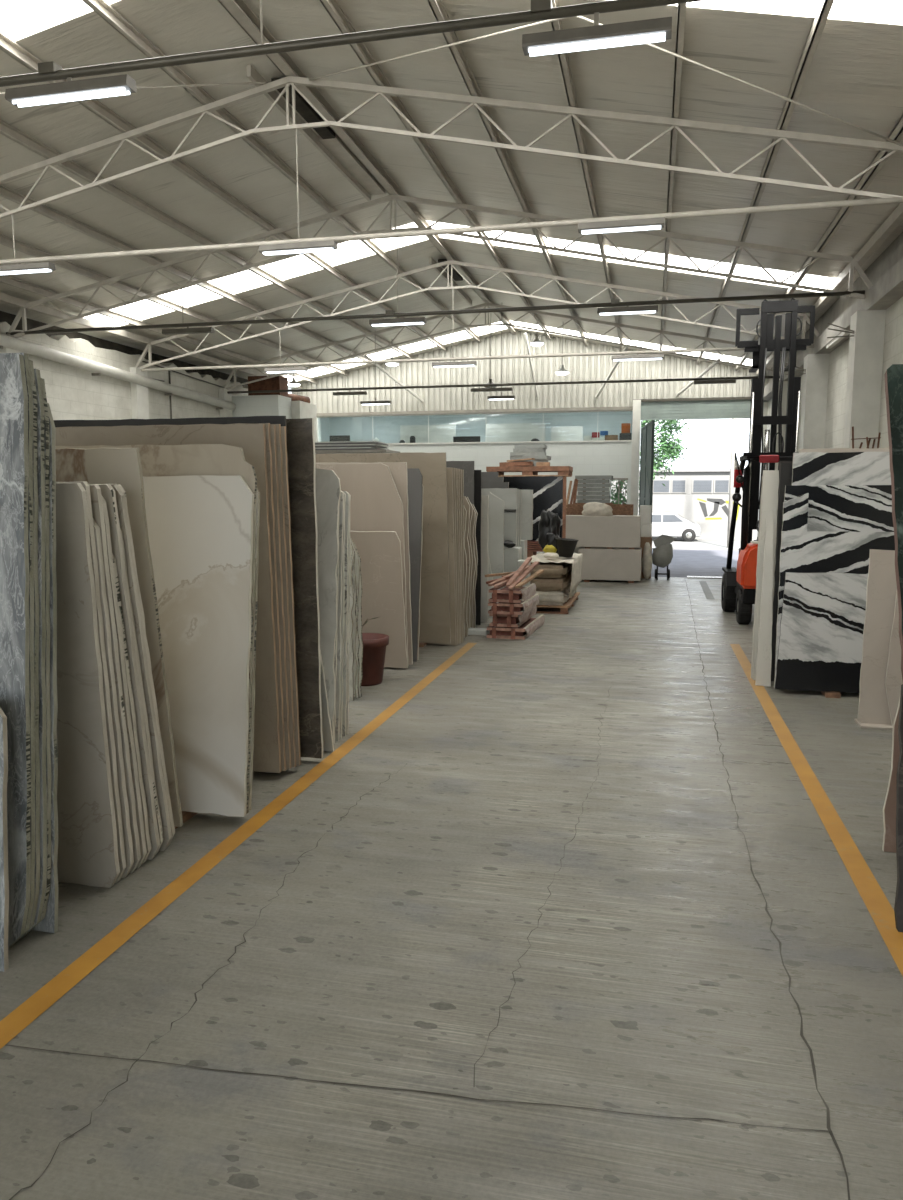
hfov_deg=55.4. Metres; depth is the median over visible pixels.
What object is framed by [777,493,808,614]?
marble slab
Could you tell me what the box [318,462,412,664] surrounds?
marble slab
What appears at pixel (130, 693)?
marble slab
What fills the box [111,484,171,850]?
marble slab
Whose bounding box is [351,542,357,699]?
marble slab
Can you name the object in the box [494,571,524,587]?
plank
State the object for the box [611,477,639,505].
tree
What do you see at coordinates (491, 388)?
fluorescent light
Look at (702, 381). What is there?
fluorescent light
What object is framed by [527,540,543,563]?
pallet
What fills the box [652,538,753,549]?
pavement
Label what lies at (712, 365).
strut
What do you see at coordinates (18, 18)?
window
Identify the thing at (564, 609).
pallet
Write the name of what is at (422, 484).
stone slab
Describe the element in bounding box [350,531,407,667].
marble slab
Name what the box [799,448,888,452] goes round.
stone slab
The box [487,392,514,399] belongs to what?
fluorescent light
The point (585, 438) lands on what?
storage box
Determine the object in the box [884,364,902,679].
marble slab
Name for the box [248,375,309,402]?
air duct
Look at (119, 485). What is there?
marble slab
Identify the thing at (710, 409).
roller door
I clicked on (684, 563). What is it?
road
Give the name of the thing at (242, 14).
purlin
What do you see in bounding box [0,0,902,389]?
ceiling
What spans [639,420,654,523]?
gate leaf
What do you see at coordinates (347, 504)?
marble slab
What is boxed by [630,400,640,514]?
pillar
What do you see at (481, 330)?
window
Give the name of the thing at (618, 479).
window
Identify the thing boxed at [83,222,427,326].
skylight
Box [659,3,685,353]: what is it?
purlin
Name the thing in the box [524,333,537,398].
strut
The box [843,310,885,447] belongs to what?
column
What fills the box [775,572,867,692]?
marble slab
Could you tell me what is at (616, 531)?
stone block
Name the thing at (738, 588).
forklift
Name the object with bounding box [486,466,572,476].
pallet
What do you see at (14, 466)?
marble slab
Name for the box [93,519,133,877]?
marble slab
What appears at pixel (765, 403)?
door frame
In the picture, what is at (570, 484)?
plank
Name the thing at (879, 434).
rack
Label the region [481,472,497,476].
stone slab
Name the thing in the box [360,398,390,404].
fluorescent light
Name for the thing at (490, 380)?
lamp
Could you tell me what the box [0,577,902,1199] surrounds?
floor
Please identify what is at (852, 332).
wall bracket
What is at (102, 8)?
purlin
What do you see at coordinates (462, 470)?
slab
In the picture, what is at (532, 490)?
slab
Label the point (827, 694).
bearer
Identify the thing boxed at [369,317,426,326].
fluorescent light
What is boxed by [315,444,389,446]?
sheet
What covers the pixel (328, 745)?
stone offcut
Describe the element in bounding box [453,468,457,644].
slab
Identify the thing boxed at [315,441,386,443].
sheet
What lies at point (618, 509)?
crate
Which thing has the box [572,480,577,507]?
plank
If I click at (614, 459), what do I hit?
wall
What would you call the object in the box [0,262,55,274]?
fluorescent light
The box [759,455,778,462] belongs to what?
tail lamp
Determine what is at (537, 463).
plank
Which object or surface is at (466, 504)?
slab
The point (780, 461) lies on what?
granite slab
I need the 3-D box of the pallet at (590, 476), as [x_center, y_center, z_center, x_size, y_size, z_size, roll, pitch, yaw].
[3.020,-2.595,18.211,0.764,0.074,0.451,2,7,15]
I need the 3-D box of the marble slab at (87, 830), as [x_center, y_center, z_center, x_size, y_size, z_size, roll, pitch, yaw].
[-2.220,0.381,3.834,1.506,1.790,0.132,2,7,13]
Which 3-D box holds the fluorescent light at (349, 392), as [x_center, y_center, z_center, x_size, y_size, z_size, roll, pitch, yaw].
[-2.119,-4.330,17.950,0.720,0.100,0.104,2,7,13]
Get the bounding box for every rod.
[0,82,264,94]
[309,17,568,80]
[375,344,375,393]
[501,326,501,391]
[577,16,902,145]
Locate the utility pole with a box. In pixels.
[655,419,748,547]
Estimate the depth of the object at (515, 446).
14.67 m
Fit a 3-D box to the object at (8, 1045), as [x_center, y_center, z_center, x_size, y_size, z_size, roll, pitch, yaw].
[-1.447,1.414,2.762,5.030,0.001,0.356,2,7,13]
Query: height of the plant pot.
0.622 m
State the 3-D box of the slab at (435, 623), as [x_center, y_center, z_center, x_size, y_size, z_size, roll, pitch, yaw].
[-1.011,-0.580,9.790,2.007,2.150,0.248,2,7,13]
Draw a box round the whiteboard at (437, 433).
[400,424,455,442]
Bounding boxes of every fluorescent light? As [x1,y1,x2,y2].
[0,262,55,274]
[5,74,136,106]
[162,327,214,334]
[259,240,337,254]
[264,366,307,372]
[333,390,366,395]
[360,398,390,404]
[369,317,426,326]
[432,360,476,367]
[471,386,512,391]
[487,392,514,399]
[522,12,671,56]
[578,217,664,233]
[597,305,657,314]
[611,354,663,360]
[694,380,735,383]
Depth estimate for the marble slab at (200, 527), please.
4.59 m
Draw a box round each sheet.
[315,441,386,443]
[315,442,387,445]
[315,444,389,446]
[315,445,386,447]
[315,447,388,449]
[315,448,377,449]
[531,552,582,593]
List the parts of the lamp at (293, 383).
lamp shade, bulb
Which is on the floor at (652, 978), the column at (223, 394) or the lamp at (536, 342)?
the column at (223, 394)
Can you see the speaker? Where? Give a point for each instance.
(412, 438)
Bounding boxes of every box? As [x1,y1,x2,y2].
[583,436,591,440]
[592,432,599,437]
[600,431,607,435]
[605,435,617,439]
[619,433,631,439]
[621,423,630,432]
[640,505,651,523]
[641,524,651,536]
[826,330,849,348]
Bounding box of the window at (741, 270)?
[426,220,835,291]
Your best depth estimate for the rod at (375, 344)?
18.12 m
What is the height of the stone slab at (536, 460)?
0.061 m
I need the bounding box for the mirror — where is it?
[732,475,743,506]
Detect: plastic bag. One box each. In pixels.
[504,540,515,547]
[543,545,556,552]
[543,552,557,558]
[582,502,612,515]
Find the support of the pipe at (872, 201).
attached to the roof truss at (285, 82)
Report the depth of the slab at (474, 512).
10.73 m
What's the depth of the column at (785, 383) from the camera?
15.95 m
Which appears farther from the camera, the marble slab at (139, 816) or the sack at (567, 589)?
the sack at (567, 589)
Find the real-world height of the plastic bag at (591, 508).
0.267 m
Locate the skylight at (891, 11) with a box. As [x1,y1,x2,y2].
[677,0,902,23]
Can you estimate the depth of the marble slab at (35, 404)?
3.30 m
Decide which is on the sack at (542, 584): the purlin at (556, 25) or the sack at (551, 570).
the sack at (551, 570)
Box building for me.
[611,469,743,493]
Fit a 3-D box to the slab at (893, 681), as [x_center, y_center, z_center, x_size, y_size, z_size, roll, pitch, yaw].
[3.531,0.437,6.331,0.603,1.025,0.096,2,7,13]
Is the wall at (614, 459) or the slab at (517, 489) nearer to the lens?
the slab at (517, 489)
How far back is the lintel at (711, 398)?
19.81 m
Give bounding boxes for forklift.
[721,298,814,624]
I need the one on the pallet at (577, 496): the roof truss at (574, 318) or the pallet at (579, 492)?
the pallet at (579, 492)
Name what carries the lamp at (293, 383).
hanging from the ceiling
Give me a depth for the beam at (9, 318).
15.21 m
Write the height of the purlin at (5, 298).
0.100 m
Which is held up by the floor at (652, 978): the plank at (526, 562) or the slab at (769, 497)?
the slab at (769, 497)
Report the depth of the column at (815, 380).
12.85 m
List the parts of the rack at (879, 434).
rod, rod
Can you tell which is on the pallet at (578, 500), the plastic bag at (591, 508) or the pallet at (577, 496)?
the pallet at (577, 496)
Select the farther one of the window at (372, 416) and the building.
the building
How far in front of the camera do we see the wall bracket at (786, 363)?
12.94 m
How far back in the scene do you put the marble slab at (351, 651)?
7.20 m
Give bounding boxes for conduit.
[142,361,224,418]
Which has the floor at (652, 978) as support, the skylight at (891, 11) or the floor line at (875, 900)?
the floor line at (875, 900)
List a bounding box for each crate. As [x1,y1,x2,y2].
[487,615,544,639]
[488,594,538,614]
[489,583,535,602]
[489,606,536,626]
[566,504,583,514]
[607,504,633,514]
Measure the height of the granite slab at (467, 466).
2.146 m
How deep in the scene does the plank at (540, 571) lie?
10.66 m
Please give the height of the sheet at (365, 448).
0.018 m
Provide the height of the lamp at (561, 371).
1.094 m
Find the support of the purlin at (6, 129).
attached to the ceiling
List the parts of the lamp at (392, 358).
bulb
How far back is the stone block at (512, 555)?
12.54 m
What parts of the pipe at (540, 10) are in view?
hanger rod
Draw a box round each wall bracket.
[785,363,805,374]
[827,323,853,337]
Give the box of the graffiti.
[698,498,739,519]
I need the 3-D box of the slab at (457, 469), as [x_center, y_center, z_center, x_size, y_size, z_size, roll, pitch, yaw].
[-0.634,-0.505,9.989,1.504,2.011,0.128,2,7,13]
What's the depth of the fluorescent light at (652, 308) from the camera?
10.38 m
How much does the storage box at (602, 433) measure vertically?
0.099 m
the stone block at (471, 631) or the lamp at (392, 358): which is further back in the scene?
the lamp at (392, 358)
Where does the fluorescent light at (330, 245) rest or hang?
attached to the pipe at (872, 201)
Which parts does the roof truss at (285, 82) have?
king post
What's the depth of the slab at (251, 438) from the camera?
5.10 m
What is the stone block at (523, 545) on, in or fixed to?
on the floor at (652, 978)
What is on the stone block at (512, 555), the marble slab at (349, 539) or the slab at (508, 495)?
the slab at (508, 495)
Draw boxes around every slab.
[0,353,34,943]
[0,354,30,948]
[0,708,8,971]
[17,360,39,940]
[21,369,46,937]
[32,403,57,932]
[36,378,50,925]
[54,416,287,460]
[55,423,285,770]
[55,424,280,772]
[55,444,256,813]
[55,448,182,826]
[56,481,125,882]
[56,483,119,887]
[89,484,159,859]
[89,485,140,872]
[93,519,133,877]
[102,496,146,868]
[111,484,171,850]
[112,554,150,863]
[117,484,174,846]
[120,529,163,853]
[143,475,253,816]
[249,489,259,809]
[270,424,295,766]
[270,425,290,768]
[281,426,300,765]
[286,418,322,758]
[315,452,450,643]
[315,468,340,743]
[316,463,408,665]
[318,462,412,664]
[333,502,339,743]
[335,491,343,740]
[339,491,345,738]
[342,491,349,735]
[346,494,350,733]
[349,538,353,700]
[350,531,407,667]
[351,539,359,697]
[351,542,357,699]
[354,543,362,696]
[407,468,422,661]
[417,484,423,659]
[427,468,455,645]
[446,461,473,504]
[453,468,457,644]
[455,468,458,643]
[457,469,460,643]
[459,469,462,642]
[462,470,463,641]
[464,496,469,636]
[464,506,466,637]
[466,497,472,627]
[470,504,475,627]
[472,504,477,627]
[474,470,481,624]
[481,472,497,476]
[481,488,516,545]
[481,492,503,602]
[481,495,488,621]
[482,477,503,481]
[482,482,508,488]
[503,476,562,540]
[510,452,545,455]
[510,456,550,459]
[513,448,545,451]
[513,459,547,462]
[517,489,518,545]
[519,490,520,544]
[521,490,531,539]
[531,490,532,539]
[532,504,532,538]
[544,476,562,529]
[751,476,762,677]
[753,470,778,679]
[755,518,772,685]
[771,463,792,680]
[774,531,894,686]
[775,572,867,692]
[776,461,792,547]
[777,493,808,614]
[784,485,893,531]
[792,452,890,485]
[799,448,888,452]
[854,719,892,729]
[857,549,896,724]
[882,699,899,852]
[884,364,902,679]
[885,590,902,725]
[894,684,902,931]
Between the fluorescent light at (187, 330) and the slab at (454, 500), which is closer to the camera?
the slab at (454, 500)
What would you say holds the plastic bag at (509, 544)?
attached to the slab at (508, 495)
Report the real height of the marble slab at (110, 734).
1.796 m
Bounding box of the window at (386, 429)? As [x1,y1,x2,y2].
[320,411,640,448]
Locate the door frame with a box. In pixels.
[757,402,767,536]
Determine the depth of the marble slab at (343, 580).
6.12 m
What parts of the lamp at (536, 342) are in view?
bulb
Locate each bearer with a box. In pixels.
[174,811,196,828]
[820,691,840,697]
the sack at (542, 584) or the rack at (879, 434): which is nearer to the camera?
the rack at (879, 434)
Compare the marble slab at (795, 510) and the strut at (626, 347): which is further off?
the strut at (626, 347)
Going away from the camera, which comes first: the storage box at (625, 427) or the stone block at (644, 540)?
the stone block at (644, 540)
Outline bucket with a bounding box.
[555,538,578,557]
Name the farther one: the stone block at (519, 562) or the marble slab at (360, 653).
the stone block at (519, 562)
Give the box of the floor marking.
[699,581,714,598]
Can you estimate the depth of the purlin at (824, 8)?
6.72 m
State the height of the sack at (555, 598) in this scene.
0.205 m
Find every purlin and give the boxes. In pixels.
[0,32,446,351]
[0,119,413,358]
[0,184,379,365]
[0,234,348,375]
[0,275,316,383]
[0,292,301,388]
[82,0,480,342]
[218,0,517,334]
[320,0,551,339]
[428,0,587,345]
[551,0,623,350]
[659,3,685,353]
[697,0,833,364]
[735,116,902,370]
[756,203,902,375]
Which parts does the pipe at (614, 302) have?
hanger rod, hanger rod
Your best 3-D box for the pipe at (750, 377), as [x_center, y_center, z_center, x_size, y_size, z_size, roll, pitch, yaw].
[0.609,-4.890,17.244,11.400,1.193,0.048,2,7,13]
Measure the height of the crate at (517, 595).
0.150 m
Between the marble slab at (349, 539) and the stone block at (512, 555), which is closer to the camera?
the marble slab at (349, 539)
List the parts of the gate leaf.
panel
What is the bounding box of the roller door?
[641,400,763,419]
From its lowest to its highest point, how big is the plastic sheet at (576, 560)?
0.472 m
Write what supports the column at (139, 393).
on the floor at (652, 978)
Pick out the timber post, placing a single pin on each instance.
(564, 478)
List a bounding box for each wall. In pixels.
[0,322,247,419]
[232,395,291,418]
[291,331,767,412]
[291,401,316,441]
[317,417,631,553]
[611,494,756,539]
[767,297,902,469]
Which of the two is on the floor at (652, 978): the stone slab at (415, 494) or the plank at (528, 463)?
the stone slab at (415, 494)
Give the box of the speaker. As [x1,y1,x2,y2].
[410,436,415,442]
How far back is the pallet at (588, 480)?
18.00 m
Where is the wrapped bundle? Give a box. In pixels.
[538,510,560,553]
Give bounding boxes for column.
[0,339,23,352]
[130,367,148,418]
[219,388,232,416]
[775,381,787,469]
[800,354,828,448]
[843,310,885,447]
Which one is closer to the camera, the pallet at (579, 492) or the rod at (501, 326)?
the rod at (501, 326)
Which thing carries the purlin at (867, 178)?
on the roof truss at (285, 82)
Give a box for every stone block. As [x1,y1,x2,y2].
[468,628,488,635]
[503,547,521,587]
[504,540,526,559]
[517,560,530,586]
[566,515,640,547]
[574,547,580,553]
[579,547,641,580]
[640,537,651,577]
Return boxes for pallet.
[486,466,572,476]
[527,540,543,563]
[536,592,579,613]
[575,475,612,478]
[576,495,610,498]
[577,487,608,490]
[577,499,609,502]
[578,479,608,482]
[578,483,610,486]
[578,491,609,494]
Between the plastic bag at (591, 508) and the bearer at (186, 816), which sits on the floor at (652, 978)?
the bearer at (186, 816)
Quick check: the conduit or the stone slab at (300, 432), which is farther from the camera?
the conduit
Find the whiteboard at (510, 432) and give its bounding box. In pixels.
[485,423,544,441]
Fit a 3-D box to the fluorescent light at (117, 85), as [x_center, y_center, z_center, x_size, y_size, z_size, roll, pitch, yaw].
[-2.163,-2.902,4.878,0.780,0.117,0.104,2,7,13]
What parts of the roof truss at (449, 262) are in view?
king post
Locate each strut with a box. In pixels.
[364,355,423,401]
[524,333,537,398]
[595,346,627,397]
[676,359,720,395]
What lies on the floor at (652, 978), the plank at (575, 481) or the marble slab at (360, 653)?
the marble slab at (360, 653)
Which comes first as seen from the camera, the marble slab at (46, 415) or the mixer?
the marble slab at (46, 415)
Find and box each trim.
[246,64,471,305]
[271,77,462,280]
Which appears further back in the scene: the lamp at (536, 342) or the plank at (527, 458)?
the lamp at (536, 342)
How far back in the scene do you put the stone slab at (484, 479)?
13.47 m
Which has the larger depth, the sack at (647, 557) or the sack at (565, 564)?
the sack at (647, 557)
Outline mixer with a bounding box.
[652,534,676,579]
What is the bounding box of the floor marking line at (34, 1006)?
[0,643,476,1048]
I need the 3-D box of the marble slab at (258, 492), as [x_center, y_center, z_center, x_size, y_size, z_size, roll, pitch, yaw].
[-1.935,0.237,4.834,1.805,1.735,0.236,2,7,13]
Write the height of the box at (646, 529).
0.255 m
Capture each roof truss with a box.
[0,76,902,218]
[7,194,872,337]
[136,260,819,368]
[223,303,786,389]
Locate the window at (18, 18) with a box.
[0,0,116,40]
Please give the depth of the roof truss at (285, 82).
7.50 m
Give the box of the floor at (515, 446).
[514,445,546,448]
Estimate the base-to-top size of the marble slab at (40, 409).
2.220 m
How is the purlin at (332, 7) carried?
on the roof truss at (285, 82)
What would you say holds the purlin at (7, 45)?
on the roof truss at (285, 82)
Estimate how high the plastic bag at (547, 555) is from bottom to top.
0.088 m
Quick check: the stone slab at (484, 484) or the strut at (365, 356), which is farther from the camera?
the strut at (365, 356)
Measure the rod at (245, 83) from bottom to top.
1.064 m
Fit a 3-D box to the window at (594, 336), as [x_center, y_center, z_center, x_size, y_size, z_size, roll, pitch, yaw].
[4.067,-5.769,19.275,5.580,1.135,0.900,2,7,13]
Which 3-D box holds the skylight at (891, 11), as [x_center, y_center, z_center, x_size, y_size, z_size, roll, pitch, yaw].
[0.822,-4.021,5.355,5.580,1.135,0.900,2,7,13]
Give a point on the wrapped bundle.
(550, 522)
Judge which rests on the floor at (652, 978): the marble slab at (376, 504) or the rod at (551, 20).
the marble slab at (376, 504)
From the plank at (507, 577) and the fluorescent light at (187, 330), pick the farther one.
the fluorescent light at (187, 330)
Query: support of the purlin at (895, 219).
on the roof truss at (285, 82)
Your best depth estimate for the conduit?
16.51 m
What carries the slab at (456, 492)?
on the floor at (652, 978)
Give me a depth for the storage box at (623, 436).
20.67 m
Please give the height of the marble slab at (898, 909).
0.965 m
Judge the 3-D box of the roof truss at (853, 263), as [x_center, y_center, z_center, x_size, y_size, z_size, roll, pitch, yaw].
[-0.765,-4.347,10.991,11.527,1.571,0.050,2,7,13]
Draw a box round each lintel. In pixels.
[317,406,632,416]
[633,397,750,401]
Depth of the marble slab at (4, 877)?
3.15 m
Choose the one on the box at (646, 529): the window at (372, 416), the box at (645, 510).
the box at (645, 510)
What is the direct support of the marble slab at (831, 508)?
on the bearer at (827, 694)
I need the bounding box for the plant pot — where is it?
[361,617,388,685]
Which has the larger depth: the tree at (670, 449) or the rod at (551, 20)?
the tree at (670, 449)
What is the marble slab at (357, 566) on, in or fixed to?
on the floor at (652, 978)
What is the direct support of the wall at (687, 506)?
on the pavement
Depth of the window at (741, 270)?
12.00 m
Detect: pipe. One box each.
[0,0,704,86]
[0,129,902,264]
[0,333,235,410]
[6,238,864,334]
[141,330,813,370]
[227,326,779,393]
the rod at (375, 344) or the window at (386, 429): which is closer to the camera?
the rod at (375, 344)
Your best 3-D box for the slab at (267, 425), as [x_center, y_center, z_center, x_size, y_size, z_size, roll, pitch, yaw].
[-2.303,-0.019,5.416,2.605,2.104,0.130,2,7,13]
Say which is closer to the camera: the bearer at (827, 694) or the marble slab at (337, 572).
the marble slab at (337, 572)
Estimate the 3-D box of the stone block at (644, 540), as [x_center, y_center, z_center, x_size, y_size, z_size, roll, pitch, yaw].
[3.953,-0.878,17.671,0.310,0.838,0.320,2,7,13]
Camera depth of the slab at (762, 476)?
8.06 m
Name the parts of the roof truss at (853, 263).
king post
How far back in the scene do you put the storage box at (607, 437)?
20.75 m
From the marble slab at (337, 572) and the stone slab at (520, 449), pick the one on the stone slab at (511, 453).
the stone slab at (520, 449)
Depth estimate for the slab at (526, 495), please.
12.82 m
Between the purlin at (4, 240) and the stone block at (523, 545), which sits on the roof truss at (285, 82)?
the purlin at (4, 240)
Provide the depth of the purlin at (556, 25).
8.16 m
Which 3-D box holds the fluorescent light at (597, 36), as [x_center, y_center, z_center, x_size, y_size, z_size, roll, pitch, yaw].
[0.711,-2.799,4.221,0.720,0.157,0.104,2,7,13]
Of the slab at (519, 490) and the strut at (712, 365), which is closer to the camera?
the slab at (519, 490)
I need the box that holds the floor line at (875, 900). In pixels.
[730,644,902,975]
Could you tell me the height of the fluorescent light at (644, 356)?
0.097 m
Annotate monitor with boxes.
[330,435,349,440]
[453,436,480,441]
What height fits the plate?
0.020 m
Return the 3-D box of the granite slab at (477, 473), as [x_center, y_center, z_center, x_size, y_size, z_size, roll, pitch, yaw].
[-0.200,-0.695,11.406,1.207,2.036,0.030,2,7,13]
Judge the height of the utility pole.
6.500 m
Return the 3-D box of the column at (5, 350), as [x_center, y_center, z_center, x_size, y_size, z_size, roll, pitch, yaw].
[-6.333,-1.810,12.608,0.120,3.950,0.360,2,7,13]
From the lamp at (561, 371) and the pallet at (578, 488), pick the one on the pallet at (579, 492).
the pallet at (578, 488)
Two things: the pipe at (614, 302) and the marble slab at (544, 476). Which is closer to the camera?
the pipe at (614, 302)
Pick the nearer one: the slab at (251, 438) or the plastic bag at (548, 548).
the slab at (251, 438)
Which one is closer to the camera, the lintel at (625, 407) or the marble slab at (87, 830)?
the marble slab at (87, 830)
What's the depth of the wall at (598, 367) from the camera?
20.69 m
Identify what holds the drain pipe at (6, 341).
attached to the wall at (72, 393)
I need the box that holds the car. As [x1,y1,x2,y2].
[652,513,700,541]
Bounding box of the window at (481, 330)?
[283,322,506,380]
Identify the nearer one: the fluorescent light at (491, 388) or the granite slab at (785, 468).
the granite slab at (785, 468)
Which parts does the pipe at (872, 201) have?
hanger rod, hanger rod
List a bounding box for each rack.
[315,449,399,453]
[851,426,880,447]
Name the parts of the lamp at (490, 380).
cord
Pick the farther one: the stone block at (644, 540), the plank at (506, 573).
the stone block at (644, 540)
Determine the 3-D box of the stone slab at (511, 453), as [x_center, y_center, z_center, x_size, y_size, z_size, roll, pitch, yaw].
[1.336,-2.517,14.868,0.607,0.061,0.415,2,7,12]
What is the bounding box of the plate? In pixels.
[687,576,721,578]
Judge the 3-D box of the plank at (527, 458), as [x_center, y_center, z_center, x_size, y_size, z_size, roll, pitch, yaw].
[1.178,-2.384,14.648,0.470,0.055,0.120,4,8,29]
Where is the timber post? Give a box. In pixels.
[562,477,566,537]
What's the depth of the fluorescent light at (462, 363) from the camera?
14.12 m
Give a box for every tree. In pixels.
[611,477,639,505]
[616,420,691,500]
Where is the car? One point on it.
(671, 524)
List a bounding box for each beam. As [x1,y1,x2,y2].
[0,311,247,385]
[763,232,902,401]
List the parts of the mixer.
frame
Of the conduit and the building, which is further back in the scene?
the building
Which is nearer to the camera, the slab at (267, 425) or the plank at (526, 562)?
the slab at (267, 425)
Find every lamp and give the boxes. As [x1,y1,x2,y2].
[288,366,299,386]
[385,357,398,365]
[485,337,496,387]
[530,336,543,345]
[555,342,568,374]
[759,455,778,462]
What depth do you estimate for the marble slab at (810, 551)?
7.38 m
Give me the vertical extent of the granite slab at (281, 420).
2.167 m
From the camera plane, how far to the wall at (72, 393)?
14.56 m
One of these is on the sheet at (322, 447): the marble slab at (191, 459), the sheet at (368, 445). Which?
the sheet at (368, 445)
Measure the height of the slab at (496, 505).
1.747 m
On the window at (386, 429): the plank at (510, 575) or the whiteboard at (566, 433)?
the whiteboard at (566, 433)
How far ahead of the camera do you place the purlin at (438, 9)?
8.24 m
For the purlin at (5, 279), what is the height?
0.100 m
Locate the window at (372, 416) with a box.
[318,410,632,444]
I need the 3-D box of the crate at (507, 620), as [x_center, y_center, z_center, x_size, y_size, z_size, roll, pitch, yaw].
[0.797,0.179,10.929,0.376,0.160,1.152,2,7,16]
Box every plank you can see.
[485,572,512,576]
[486,576,509,583]
[488,565,530,585]
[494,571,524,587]
[499,461,532,466]
[506,557,531,586]
[507,458,534,461]
[508,561,538,589]
[515,569,543,587]
[536,462,549,465]
[566,481,571,507]
[569,479,576,507]
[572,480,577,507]
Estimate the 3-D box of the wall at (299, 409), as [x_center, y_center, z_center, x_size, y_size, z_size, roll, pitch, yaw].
[-3.413,-2.655,20.014,0.250,3.780,1.000,2,7,13]
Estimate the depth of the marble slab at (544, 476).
14.59 m
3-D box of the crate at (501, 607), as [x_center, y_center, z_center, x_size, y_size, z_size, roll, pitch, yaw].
[0.804,0.043,10.838,0.446,0.130,1.092,2,7,16]
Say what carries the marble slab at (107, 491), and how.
on the floor at (652, 978)
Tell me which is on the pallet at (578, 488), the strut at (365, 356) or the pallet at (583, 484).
the pallet at (583, 484)
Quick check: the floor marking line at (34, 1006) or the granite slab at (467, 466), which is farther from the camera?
the granite slab at (467, 466)
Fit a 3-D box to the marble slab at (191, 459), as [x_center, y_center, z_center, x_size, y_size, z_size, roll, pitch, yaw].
[-2.134,0.123,4.829,2.208,1.965,0.265,2,7,13]
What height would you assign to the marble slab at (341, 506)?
1.771 m
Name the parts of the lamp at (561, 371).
lamp shade, bulb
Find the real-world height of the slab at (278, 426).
2.104 m
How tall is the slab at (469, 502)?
1.704 m
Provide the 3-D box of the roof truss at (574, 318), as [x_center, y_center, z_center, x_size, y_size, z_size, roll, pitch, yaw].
[0.682,-5.127,17.197,11.527,1.571,0.050,2,7,13]
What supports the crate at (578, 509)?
on the stone block
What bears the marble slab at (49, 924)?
on the floor at (652, 978)
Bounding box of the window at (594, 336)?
[510,321,751,365]
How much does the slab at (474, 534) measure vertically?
1.610 m
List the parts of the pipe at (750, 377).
hanger rod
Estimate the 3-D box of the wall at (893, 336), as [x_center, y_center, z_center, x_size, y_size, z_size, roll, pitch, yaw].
[4.361,-1.036,7.129,0.250,3.780,26.000,2,7,13]
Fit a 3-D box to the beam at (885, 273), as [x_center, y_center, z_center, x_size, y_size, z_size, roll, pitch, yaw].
[4.263,-3.252,6.873,0.450,0.680,26.000,2,7,13]
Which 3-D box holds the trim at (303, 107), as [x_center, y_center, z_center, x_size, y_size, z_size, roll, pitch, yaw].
[-0.733,-5.267,11.664,0.140,0.045,7.700,2,7,13]
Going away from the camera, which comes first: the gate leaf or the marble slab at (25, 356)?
the marble slab at (25, 356)
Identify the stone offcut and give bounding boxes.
[320,650,333,751]
[488,557,493,617]
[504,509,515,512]
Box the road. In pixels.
[651,549,738,577]
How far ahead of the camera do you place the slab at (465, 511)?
10.30 m
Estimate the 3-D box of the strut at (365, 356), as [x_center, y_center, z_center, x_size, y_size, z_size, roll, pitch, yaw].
[-1.345,-5.265,20.533,0.050,0.916,2.006,6,9,40]
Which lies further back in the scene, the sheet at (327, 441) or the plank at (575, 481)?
the plank at (575, 481)
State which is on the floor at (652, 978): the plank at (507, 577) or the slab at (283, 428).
the slab at (283, 428)
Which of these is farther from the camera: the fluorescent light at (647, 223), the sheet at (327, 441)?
the sheet at (327, 441)
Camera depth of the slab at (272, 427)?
5.15 m
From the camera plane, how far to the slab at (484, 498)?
11.56 m
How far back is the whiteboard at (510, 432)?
22.13 m
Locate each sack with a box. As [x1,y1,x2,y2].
[530,563,568,577]
[530,577,568,591]
[530,590,568,605]
[539,562,571,574]
[564,587,574,601]
[642,542,651,579]
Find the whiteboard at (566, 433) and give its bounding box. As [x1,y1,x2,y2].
[551,426,582,440]

